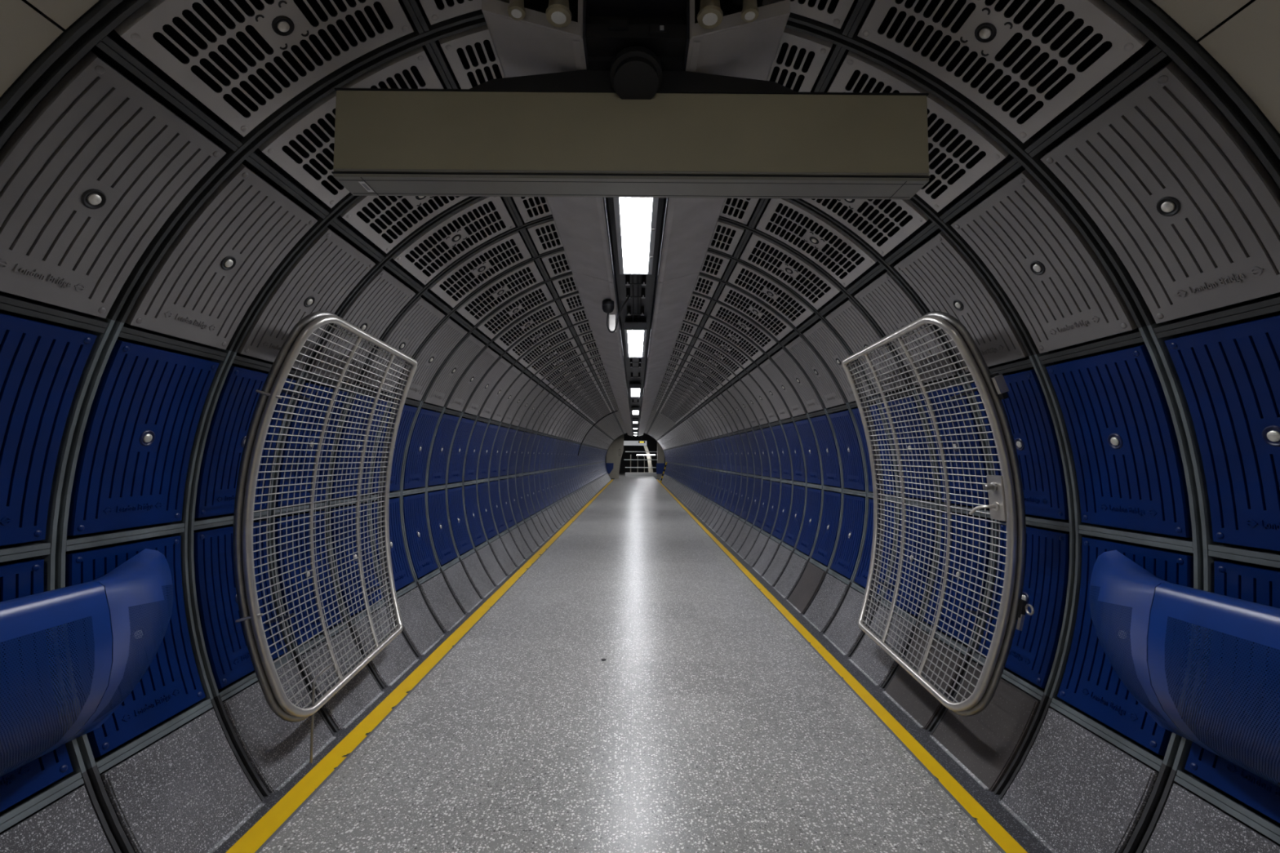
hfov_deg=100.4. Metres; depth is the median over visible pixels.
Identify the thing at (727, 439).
wall panel
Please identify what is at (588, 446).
wall panel
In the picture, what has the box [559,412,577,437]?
wall panel
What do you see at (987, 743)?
panel
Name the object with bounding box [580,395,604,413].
grate
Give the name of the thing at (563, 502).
panel
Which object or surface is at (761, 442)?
wall panel
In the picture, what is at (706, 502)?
panel
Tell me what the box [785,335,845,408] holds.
wall panel
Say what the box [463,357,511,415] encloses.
wall panel
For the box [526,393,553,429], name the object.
wall panel
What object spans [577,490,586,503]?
panel
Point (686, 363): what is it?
grate
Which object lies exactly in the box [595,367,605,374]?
grate
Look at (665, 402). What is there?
grate
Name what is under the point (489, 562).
panel
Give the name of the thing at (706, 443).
wall panel
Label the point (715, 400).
wall panel
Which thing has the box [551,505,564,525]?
panel
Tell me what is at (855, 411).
wall panel
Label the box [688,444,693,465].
wall panel
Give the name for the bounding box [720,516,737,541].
panel
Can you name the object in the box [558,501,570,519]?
panel
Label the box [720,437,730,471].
wall panel
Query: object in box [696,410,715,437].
wall panel
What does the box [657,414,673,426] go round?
panel
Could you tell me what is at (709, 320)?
grate
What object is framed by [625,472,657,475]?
plinth
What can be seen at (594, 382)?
grate
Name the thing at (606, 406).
grate
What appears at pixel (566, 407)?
wall panel
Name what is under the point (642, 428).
soffit panel
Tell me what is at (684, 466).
wall panel
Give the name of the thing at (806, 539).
wall panel
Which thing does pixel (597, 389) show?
grate
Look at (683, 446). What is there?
wall panel
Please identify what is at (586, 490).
panel
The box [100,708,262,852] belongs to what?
panel
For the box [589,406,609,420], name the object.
grate
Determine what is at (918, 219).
grate
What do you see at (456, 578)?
panel
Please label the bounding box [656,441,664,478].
pier
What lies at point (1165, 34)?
ceiling
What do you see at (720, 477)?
wall panel
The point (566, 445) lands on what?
wall panel
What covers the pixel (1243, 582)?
wall panel
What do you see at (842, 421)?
wall panel
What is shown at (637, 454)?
lamp
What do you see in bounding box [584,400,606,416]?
grate
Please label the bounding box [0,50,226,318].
wall panel
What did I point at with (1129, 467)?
wall panel
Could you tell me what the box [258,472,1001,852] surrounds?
floor
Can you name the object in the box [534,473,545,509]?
wall panel
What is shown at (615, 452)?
wall
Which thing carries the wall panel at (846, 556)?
attached to the wall at (1197, 64)
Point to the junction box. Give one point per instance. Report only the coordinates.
(602, 39)
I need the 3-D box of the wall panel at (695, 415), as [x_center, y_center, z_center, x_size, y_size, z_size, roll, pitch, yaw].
[1.702,-0.033,14.408,0.456,0.676,0.499,0,-3,0]
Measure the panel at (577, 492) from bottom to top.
0.467 m
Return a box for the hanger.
[470,16,796,99]
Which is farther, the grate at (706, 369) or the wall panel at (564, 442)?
the wall panel at (564, 442)
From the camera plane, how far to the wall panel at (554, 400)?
10.76 m
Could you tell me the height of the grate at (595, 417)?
0.465 m
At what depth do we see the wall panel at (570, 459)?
17.90 m
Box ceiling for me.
[71,0,1191,440]
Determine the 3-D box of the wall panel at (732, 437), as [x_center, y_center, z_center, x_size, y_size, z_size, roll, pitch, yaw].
[2.041,0.581,11.374,0.176,0.780,0.499,0,-3,0]
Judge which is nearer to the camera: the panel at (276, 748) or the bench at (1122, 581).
the bench at (1122, 581)
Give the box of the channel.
[582,0,689,436]
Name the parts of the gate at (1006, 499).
lever handle, lock plate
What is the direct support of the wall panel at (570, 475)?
attached to the wall at (60, 57)
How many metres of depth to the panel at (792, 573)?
6.46 m
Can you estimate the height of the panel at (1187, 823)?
0.467 m
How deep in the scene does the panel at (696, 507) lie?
16.03 m
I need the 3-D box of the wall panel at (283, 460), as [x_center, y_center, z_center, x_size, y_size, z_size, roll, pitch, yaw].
[-2.173,0.121,3.558,0.176,0.780,0.499,0,-3,0]
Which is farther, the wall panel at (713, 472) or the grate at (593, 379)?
the wall panel at (713, 472)
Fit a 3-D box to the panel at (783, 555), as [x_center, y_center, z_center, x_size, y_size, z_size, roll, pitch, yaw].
[1.823,1.856,7.096,0.291,0.467,0.527,0,-3,0]
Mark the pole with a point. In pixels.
(666, 462)
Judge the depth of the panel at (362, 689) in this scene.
3.42 m
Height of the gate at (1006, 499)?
2.180 m
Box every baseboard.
[207,479,612,852]
[657,479,1057,852]
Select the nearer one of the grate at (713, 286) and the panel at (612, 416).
the grate at (713, 286)
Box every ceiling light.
[613,197,658,274]
[624,322,646,357]
[629,383,641,396]
[631,407,639,414]
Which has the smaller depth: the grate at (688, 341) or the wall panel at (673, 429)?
the grate at (688, 341)
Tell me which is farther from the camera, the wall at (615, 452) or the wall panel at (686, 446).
the wall at (615, 452)
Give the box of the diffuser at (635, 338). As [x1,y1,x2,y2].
[627,330,644,356]
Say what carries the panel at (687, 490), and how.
attached to the wall at (1197, 64)
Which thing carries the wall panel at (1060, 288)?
attached to the wall at (1197, 64)
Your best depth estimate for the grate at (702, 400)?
12.05 m
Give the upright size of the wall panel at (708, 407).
0.676 m
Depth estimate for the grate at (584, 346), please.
8.48 m
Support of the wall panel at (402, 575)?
attached to the wall at (60, 57)
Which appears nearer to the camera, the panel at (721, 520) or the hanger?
the hanger
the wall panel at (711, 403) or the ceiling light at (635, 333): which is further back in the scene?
the wall panel at (711, 403)
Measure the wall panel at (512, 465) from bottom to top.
0.780 m
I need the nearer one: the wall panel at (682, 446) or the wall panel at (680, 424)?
the wall panel at (680, 424)
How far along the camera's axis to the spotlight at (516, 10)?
1.85 m
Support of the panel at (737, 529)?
attached to the wall at (1197, 64)
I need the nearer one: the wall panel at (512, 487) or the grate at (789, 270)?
the grate at (789, 270)
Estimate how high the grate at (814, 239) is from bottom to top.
0.465 m
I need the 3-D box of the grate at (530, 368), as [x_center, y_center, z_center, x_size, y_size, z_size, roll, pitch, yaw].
[-1.282,-1.035,7.835,0.671,0.465,0.499,0,-3,0]
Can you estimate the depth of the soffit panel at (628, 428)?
28.97 m
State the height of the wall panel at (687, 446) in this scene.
0.780 m
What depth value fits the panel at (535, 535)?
10.02 m
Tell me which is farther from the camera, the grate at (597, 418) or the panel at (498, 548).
the grate at (597, 418)
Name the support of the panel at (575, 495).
attached to the wall at (60, 57)
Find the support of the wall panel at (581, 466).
attached to the wall at (60, 57)
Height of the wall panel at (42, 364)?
0.780 m
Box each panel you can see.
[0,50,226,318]
[0,312,97,546]
[0,559,73,812]
[0,786,113,852]
[65,535,205,758]
[66,339,219,535]
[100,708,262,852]
[124,163,317,350]
[193,520,287,689]
[194,364,296,518]
[222,661,333,793]
[237,226,375,368]
[275,382,349,506]
[275,511,342,646]
[301,629,382,730]
[309,268,415,382]
[330,503,383,617]
[331,393,386,498]
[353,605,416,687]
[360,297,444,393]
[371,497,413,591]
[372,404,417,493]
[397,586,443,656]
[403,408,440,488]
[403,493,437,578]
[406,317,467,400]
[420,573,464,631]
[423,333,484,406]
[427,413,459,485]
[427,489,457,565]
[443,561,480,613]
[446,346,499,411]
[447,417,474,483]
[447,487,472,555]
[461,552,494,598]
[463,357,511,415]
[463,421,487,480]
[463,484,486,546]
[476,544,506,586]
[477,423,498,479]
[477,482,497,539]
[479,365,520,418]
[481,0,613,282]
[488,480,506,533]
[489,426,507,477]
[489,537,515,575]
[491,373,529,421]
[499,428,516,475]
[499,479,515,528]
[500,532,524,566]
[502,378,537,424]
[508,430,524,475]
[508,477,523,523]
[510,527,531,559]
[511,384,543,426]
[515,431,529,473]
[515,476,529,519]
[518,523,537,552]
[519,389,548,428]
[523,433,535,472]
[523,475,535,515]
[525,519,543,546]
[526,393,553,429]
[528,434,541,471]
[528,474,540,512]
[531,515,548,541]
[532,396,558,431]
[534,435,545,471]
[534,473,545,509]
[537,400,562,432]
[537,512,553,536]
[539,436,550,470]
[539,472,549,506]
[542,403,565,433]
[542,510,556,532]
[543,437,553,470]
[543,472,553,504]
[546,507,560,528]
[547,405,568,435]
[547,438,556,469]
[547,471,556,502]
[551,408,572,435]
[551,439,559,468]
[551,471,559,500]
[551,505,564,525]
[555,410,574,436]
[555,440,563,468]
[555,470,563,498]
[555,502,567,522]
[558,440,565,467]
[558,470,565,497]
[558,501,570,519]
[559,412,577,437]
[560,441,568,467]
[560,469,568,495]
[561,499,573,516]
[562,413,579,438]
[564,415,581,439]
[564,441,570,466]
[564,469,570,493]
[564,497,574,514]
[566,442,573,466]
[566,468,573,493]
[567,417,583,439]
[567,496,577,511]
[568,443,575,466]
[568,468,574,491]
[569,418,585,439]
[569,495,579,510]
[570,443,577,466]
[570,467,577,490]
[571,271,625,374]
[572,420,586,440]
[572,493,581,508]
[573,444,578,465]
[573,467,578,489]
[573,492,582,506]
[574,421,588,441]
[574,444,580,465]
[574,466,580,488]
[576,422,590,441]
[576,466,582,487]
[576,491,584,505]
[577,423,591,442]
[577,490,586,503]
[578,444,583,465]
[578,466,583,486]
[579,489,587,502]
[580,424,592,442]
[580,445,585,464]
[580,466,584,485]
[581,445,586,464]
[581,466,586,484]
[581,488,589,501]
[582,446,587,464]
[582,466,587,484]
[582,487,591,499]
[583,426,595,443]
[584,426,596,444]
[584,446,588,464]
[584,465,588,483]
[584,486,591,497]
[585,465,590,482]
[586,428,597,444]
[586,465,591,482]
[587,429,598,444]
[595,413,613,425]
[596,414,613,426]
[598,416,614,427]
[604,368,628,404]
[616,400,630,417]
[621,416,631,426]
[624,424,631,431]
[626,430,632,435]
[638,424,646,431]
[638,430,644,435]
[639,416,649,426]
[640,400,654,417]
[642,368,666,404]
[646,271,700,374]
[656,416,672,427]
[656,417,671,428]
[657,0,790,282]
[657,413,674,426]
[657,413,675,425]
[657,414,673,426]
[672,429,683,444]
[673,428,684,444]
[674,427,685,444]
[675,426,687,444]
[676,426,688,443]
[678,425,690,443]
[678,487,685,498]
[679,423,692,442]
[680,422,693,442]
[680,466,684,483]
[680,488,687,499]
[680,488,688,500]
[681,446,686,464]
[681,466,686,483]
[682,422,696,441]
[682,489,690,502]
[683,446,687,464]
[683,466,687,484]
[684,420,697,441]
[684,445,688,464]
[684,466,688,484]
[684,490,692,503]
[685,418,700,440]
[685,445,690,465]
[685,466,690,485]
[685,491,694,505]
[686,466,692,486]
[687,417,703,439]
[687,445,692,465]
[687,493,696,506]
[688,416,706,439]
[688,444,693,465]
[688,466,693,487]
[688,493,698,508]
[689,444,695,466]
[689,467,695,488]
[690,495,700,511]
[691,414,708,439]
[691,467,697,489]
[692,444,697,466]
[693,413,711,438]
[693,444,699,466]
[693,468,699,490]
[693,497,702,512]
[695,443,702,466]
[695,468,702,492]
[695,498,706,514]
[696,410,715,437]
[697,443,703,466]
[697,469,703,493]
[697,500,708,516]
[698,408,719,436]
[699,442,706,467]
[699,469,706,494]
[699,501,711,519]
[702,406,722,435]
[702,441,709,467]
[702,470,709,496]
[702,503,715,522]
[704,441,711,467]
[704,470,711,497]
[705,404,727,434]
[705,505,719,525]
[706,471,715,498]
[707,440,715,468]
[708,400,732,433]
[709,507,723,528]
[710,440,718,469]
[710,471,718,500]
[712,397,737,431]
[712,510,727,533]
[713,439,722,469]
[713,471,722,502]
[716,394,744,430]
[716,438,726,470]
[716,472,726,505]
[716,513,732,537]
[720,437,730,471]
[720,473,730,506]
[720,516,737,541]
[721,390,751,428]
[724,436,735,471]
[724,474,735,510]
[725,520,744,546]
[727,385,759,426]
[729,435,741,472]
[729,475,741,512]
[731,523,751,552]
[733,380,768,425]
[734,434,746,473]
[734,475,746,515]
[737,528,759,559]
[740,432,754,474]
[740,477,754,519]
[741,373,778,422]
[745,533,768,566]
[746,431,761,475]
[746,478,761,524]
[749,367,791,419]
[753,429,770,476]
[753,538,779,575]
[754,480,770,528]
[759,358,805,416]
[762,427,780,478]
[762,481,780,533]
[763,545,791,586]
[771,348,823,413]
[771,425,791,479]
[772,483,791,539]
[774,552,807,598]
[782,422,805,481]
[782,485,805,546]
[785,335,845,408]
[787,562,825,613]
[795,418,821,484]
[795,488,822,555]
[803,320,871,402]
[804,573,848,632]
[810,414,840,487]
[811,490,841,565]
[824,587,876,656]
[825,298,909,393]
[829,409,865,490]
[830,494,865,578]
[850,604,914,687]
[852,403,895,494]
[853,498,896,595]
[854,271,957,385]
[881,395,935,500]
[884,504,935,617]
[884,629,964,729]
[893,231,1028,372]
[919,384,989,506]
[923,512,991,644]
[931,661,1039,791]
[951,168,1137,353]
[970,368,1069,519]
[977,522,1069,688]
[1000,707,1158,852]
[1040,60,1279,323]
[1045,344,1192,537]
[1057,537,1193,756]
[1143,783,1279,852]
[1164,314,1279,551]
[1184,560,1279,823]
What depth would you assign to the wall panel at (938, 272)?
2.96 m
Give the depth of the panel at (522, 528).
9.42 m
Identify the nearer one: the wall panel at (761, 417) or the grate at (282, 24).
the grate at (282, 24)
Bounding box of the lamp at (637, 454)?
[636,453,654,455]
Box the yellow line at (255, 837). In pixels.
[225,479,613,852]
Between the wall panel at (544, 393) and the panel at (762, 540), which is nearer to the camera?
the panel at (762, 540)
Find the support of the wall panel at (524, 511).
attached to the wall at (60, 57)
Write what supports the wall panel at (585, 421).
attached to the wall at (60, 57)
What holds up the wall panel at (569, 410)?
attached to the wall at (60, 57)
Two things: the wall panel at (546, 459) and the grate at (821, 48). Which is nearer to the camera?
the grate at (821, 48)
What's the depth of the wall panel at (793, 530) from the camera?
7.11 m
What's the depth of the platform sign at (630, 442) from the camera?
42.99 m
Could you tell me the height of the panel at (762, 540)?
0.467 m
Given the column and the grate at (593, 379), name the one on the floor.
the column
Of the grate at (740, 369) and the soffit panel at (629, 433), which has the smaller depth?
the grate at (740, 369)
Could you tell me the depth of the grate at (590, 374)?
10.85 m
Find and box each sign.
[331,88,930,199]
[623,435,646,445]
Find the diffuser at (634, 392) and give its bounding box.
[631,388,639,396]
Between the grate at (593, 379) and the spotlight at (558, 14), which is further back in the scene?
the grate at (593, 379)
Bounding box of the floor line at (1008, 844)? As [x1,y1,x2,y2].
[656,479,1027,852]
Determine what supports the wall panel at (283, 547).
attached to the wall at (60, 57)
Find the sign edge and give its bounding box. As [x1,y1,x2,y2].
[333,173,928,199]
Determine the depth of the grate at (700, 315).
6.64 m
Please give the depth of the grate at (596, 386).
12.66 m
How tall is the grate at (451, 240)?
0.465 m
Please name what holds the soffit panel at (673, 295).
attached to the ceiling
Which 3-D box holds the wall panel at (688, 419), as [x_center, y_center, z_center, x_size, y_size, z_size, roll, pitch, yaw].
[1.686,0.070,16.203,0.456,0.676,0.499,0,-3,0]
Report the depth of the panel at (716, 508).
13.04 m
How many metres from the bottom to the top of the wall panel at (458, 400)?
0.676 m
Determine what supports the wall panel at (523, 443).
attached to the wall at (60, 57)
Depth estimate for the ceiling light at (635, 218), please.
3.68 m
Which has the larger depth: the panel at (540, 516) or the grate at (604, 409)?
the grate at (604, 409)
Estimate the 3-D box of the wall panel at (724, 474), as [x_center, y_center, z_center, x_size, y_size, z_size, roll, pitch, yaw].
[2.017,1.532,13.120,0.187,0.774,0.499,0,-3,0]
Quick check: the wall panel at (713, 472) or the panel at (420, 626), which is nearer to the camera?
the panel at (420, 626)
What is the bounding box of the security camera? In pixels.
[601,293,630,333]
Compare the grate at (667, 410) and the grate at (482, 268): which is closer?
the grate at (482, 268)
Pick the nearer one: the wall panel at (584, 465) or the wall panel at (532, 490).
the wall panel at (532, 490)
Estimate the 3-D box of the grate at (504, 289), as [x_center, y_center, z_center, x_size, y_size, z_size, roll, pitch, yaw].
[-1.256,-1.206,4.843,0.671,0.465,0.499,0,-3,0]
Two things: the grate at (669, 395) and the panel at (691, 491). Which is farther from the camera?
the panel at (691, 491)
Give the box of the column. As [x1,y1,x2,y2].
[643,445,653,472]
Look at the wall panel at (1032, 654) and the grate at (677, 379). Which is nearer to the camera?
the wall panel at (1032, 654)
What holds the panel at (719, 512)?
attached to the wall at (1197, 64)
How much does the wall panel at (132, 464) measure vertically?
0.780 m
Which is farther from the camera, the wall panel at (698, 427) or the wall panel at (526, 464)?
the wall panel at (698, 427)
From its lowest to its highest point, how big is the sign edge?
0.013 m
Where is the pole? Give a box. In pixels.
[660,462,666,482]
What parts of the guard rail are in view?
horizontal rail, horizontal rail, horizontal rail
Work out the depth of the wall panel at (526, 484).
10.66 m
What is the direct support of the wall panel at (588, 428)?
attached to the wall at (60, 57)
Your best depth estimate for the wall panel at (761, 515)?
8.91 m
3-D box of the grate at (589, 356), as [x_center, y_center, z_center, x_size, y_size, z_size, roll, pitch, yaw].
[-0.738,-1.261,9.053,0.324,0.128,0.499,0,-3,0]
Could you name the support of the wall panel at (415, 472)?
attached to the wall at (60, 57)
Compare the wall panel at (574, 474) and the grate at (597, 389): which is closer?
the grate at (597, 389)
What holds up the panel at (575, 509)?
attached to the wall at (60, 57)
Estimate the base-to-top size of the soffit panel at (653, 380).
0.265 m
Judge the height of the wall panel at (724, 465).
0.780 m
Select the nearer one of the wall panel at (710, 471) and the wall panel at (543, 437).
the wall panel at (543, 437)
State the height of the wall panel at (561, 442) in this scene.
0.780 m
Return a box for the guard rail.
[623,451,657,472]
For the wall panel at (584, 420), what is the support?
attached to the wall at (60, 57)
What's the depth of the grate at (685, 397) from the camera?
13.27 m
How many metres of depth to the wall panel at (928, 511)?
4.08 m
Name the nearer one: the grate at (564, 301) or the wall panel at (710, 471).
the grate at (564, 301)
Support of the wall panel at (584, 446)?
attached to the wall at (60, 57)
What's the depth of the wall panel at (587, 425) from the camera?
18.55 m
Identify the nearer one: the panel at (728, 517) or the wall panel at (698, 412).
the panel at (728, 517)
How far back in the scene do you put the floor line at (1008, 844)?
3.15 m
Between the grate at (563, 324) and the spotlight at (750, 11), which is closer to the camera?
the spotlight at (750, 11)
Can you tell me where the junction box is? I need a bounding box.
[539,0,733,56]
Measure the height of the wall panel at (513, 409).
0.676 m
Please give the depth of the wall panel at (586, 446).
22.69 m
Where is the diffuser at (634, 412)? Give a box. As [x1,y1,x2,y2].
[632,410,638,414]
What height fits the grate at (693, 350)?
0.465 m
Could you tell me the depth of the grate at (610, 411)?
19.87 m
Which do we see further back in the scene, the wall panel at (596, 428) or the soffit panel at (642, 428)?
the soffit panel at (642, 428)
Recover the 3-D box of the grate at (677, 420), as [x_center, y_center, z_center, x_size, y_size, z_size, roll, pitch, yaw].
[1.060,-0.410,18.627,0.671,0.465,0.499,0,-3,0]
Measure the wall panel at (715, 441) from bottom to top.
0.780 m
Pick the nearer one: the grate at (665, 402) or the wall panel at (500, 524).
the wall panel at (500, 524)
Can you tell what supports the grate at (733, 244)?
attached to the ceiling
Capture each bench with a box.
[0,548,173,777]
[1088,550,1279,786]
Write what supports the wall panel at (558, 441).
attached to the wall at (60, 57)
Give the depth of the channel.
4.46 m
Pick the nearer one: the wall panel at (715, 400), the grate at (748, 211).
the grate at (748, 211)
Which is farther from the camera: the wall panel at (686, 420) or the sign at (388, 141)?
the wall panel at (686, 420)
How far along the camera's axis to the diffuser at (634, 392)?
12.84 m
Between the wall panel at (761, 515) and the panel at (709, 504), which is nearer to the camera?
the wall panel at (761, 515)
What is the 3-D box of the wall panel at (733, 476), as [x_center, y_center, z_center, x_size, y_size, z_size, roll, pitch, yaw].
[2.027,1.464,11.923,0.187,0.774,0.499,0,-3,0]
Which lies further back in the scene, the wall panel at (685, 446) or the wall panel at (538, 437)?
the wall panel at (685, 446)
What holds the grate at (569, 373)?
attached to the ceiling
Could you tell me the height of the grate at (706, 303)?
0.128 m
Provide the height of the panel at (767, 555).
0.467 m
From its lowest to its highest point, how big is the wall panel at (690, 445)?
0.780 m
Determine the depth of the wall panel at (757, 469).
9.55 m
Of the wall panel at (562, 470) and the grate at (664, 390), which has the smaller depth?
the grate at (664, 390)
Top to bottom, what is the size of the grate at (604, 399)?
0.465 m
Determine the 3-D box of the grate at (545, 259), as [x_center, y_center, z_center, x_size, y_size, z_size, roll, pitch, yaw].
[-0.702,-1.500,4.865,0.324,0.128,0.499,0,-3,0]
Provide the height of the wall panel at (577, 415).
0.676 m
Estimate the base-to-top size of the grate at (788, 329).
0.465 m
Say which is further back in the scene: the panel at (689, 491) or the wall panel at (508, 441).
the panel at (689, 491)
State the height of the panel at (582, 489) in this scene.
0.467 m
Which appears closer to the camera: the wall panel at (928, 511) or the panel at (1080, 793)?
the panel at (1080, 793)
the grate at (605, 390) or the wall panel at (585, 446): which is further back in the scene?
the wall panel at (585, 446)
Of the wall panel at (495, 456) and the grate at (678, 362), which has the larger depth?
the grate at (678, 362)
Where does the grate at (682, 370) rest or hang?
attached to the ceiling
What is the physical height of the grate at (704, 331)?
0.465 m
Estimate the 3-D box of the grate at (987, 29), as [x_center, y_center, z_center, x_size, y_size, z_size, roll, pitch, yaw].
[1.205,-1.369,1.872,0.671,0.465,0.499,0,-3,0]
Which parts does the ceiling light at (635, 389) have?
plate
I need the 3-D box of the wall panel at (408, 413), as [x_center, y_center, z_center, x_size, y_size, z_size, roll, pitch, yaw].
[-2.184,0.190,4.755,0.176,0.780,0.499,0,-3,0]
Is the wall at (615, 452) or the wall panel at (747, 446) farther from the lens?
the wall at (615, 452)
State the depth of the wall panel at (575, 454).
19.09 m
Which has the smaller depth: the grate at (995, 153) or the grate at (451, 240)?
the grate at (995, 153)
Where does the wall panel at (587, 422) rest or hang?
attached to the wall at (60, 57)
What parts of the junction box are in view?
indicator plate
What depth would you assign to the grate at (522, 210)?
3.74 m
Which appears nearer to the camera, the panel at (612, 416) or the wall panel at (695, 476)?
the wall panel at (695, 476)
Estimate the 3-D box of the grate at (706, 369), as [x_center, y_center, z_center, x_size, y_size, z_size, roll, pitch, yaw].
[1.143,-0.958,9.052,0.671,0.465,0.499,0,-3,0]
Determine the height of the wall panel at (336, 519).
0.774 m
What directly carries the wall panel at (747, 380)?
attached to the wall at (1197, 64)
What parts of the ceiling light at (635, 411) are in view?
plate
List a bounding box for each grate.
[114,0,413,137]
[258,46,444,208]
[340,195,468,253]
[392,196,515,284]
[419,0,509,24]
[429,231,531,307]
[438,24,504,88]
[456,260,543,325]
[477,283,553,339]
[493,301,560,350]
[506,315,567,359]
[512,196,551,222]
[518,328,573,367]
[527,218,563,253]
[527,337,577,374]
[535,346,581,379]
[541,249,571,277]
[542,354,584,385]
[548,360,587,389]
[552,274,577,296]
[553,366,591,393]
[558,372,593,396]
[560,293,583,311]
[562,376,595,399]
[565,380,596,402]
[567,308,587,324]
[568,384,598,404]
[572,387,600,407]
[573,320,591,334]
[575,391,602,408]
[577,393,603,411]
[578,331,595,343]
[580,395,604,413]
[582,341,597,351]
[582,398,605,414]
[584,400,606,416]
[586,348,599,358]
[586,402,607,417]
[587,404,608,418]
[589,355,602,364]
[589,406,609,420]
[591,361,604,369]
[591,408,610,421]
[592,409,611,422]
[594,411,612,423]
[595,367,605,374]
[596,372,607,378]
[599,376,608,382]
[600,380,609,386]
[602,383,611,389]
[603,386,612,391]
[658,386,667,391]
[658,411,676,423]
[659,383,668,389]
[659,409,678,422]
[660,408,679,422]
[661,380,670,386]
[661,406,680,420]
[662,376,672,382]
[662,403,684,417]
[662,404,683,419]
[663,372,674,378]
[664,400,686,416]
[665,367,676,374]
[665,399,688,415]
[666,362,679,369]
[666,395,690,413]
[667,393,693,411]
[668,355,681,364]
[669,391,695,409]
[670,387,697,407]
[671,349,684,359]
[671,384,701,405]
[673,341,688,352]
[673,381,704,402]
[675,332,692,344]
[675,377,708,399]
[678,372,712,396]
[679,321,697,335]
[680,367,717,393]
[683,308,703,324]
[683,361,722,390]
[686,355,728,385]
[688,293,710,312]
[689,347,735,380]
[693,274,719,297]
[693,338,743,374]
[697,328,752,368]
[700,250,729,279]
[703,316,764,360]
[708,220,744,255]
[710,302,777,351]
[718,284,793,340]
[720,198,759,224]
[728,262,813,326]
[740,232,840,309]
[755,198,876,287]
[761,0,853,28]
[766,27,832,92]
[801,198,928,256]
[826,49,1008,212]
[857,0,1149,142]
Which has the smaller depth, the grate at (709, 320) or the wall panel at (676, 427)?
the grate at (709, 320)
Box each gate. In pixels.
[232,310,417,763]
[842,311,1034,716]
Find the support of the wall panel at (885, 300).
attached to the wall at (1197, 64)
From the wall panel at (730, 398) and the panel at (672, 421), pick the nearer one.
the wall panel at (730, 398)
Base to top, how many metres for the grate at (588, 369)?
0.465 m
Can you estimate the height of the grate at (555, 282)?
0.128 m
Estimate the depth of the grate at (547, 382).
9.04 m
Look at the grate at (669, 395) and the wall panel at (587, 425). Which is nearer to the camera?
the grate at (669, 395)
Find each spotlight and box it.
[507,0,525,20]
[545,0,572,27]
[697,0,723,28]
[741,0,759,22]
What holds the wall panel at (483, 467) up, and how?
attached to the wall at (60, 57)
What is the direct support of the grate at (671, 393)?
attached to the ceiling
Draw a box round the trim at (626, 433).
[605,432,665,479]
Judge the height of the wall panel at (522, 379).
0.676 m
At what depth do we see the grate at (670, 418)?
19.89 m
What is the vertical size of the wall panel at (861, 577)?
0.774 m
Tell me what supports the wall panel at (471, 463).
attached to the wall at (60, 57)
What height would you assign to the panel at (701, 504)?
0.467 m
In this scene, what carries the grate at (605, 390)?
attached to the ceiling
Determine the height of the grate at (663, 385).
0.128 m
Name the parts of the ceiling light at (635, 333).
plate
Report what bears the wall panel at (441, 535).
attached to the wall at (60, 57)
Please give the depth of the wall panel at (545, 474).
13.06 m
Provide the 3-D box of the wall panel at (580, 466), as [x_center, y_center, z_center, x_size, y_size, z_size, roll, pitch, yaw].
[-2.325,1.997,21.462,0.187,0.774,0.499,0,-3,0]
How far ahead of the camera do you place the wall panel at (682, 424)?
18.58 m
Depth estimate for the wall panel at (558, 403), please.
11.36 m
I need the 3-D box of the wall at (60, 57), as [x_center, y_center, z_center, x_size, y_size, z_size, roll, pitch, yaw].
[-2.129,1.388,20.306,0.740,3.028,37.844,0,-3,0]
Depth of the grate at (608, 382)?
12.63 m
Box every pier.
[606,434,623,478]
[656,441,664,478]
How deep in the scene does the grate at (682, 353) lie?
9.08 m
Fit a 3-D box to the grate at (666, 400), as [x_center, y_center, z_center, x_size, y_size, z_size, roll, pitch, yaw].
[1.086,-0.581,15.635,0.671,0.465,0.499,0,-3,0]
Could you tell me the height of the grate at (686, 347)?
0.128 m
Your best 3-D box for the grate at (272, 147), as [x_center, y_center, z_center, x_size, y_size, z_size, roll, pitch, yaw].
[-1.236,-1.343,2.450,0.671,0.465,0.499,0,-3,0]
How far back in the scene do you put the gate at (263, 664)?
3.13 m
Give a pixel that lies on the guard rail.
(630, 460)
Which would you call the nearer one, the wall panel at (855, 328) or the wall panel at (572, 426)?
the wall panel at (855, 328)
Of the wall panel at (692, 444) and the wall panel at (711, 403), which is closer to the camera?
the wall panel at (711, 403)
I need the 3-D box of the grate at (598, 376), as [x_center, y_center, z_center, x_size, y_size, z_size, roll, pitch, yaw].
[-0.759,-1.124,11.447,0.324,0.128,0.499,0,-3,0]
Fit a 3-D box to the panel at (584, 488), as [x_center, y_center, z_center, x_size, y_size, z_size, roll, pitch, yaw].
[-2.078,2.630,20.827,0.291,0.467,0.527,0,-3,0]
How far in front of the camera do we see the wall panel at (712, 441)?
14.33 m
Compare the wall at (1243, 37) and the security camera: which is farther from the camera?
the security camera
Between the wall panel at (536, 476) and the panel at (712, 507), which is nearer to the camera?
the wall panel at (536, 476)
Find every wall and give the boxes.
[0,0,1279,133]
[0,17,613,852]
[605,433,665,479]
[657,29,1279,852]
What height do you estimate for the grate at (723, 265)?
0.128 m
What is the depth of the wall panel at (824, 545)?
5.91 m
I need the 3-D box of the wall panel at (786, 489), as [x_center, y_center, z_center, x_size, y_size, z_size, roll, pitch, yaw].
[2.064,1.224,7.735,0.187,0.774,0.499,0,-3,0]
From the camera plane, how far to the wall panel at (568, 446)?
16.72 m
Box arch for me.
[577,410,617,455]
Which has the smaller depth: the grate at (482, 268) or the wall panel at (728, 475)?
the grate at (482, 268)

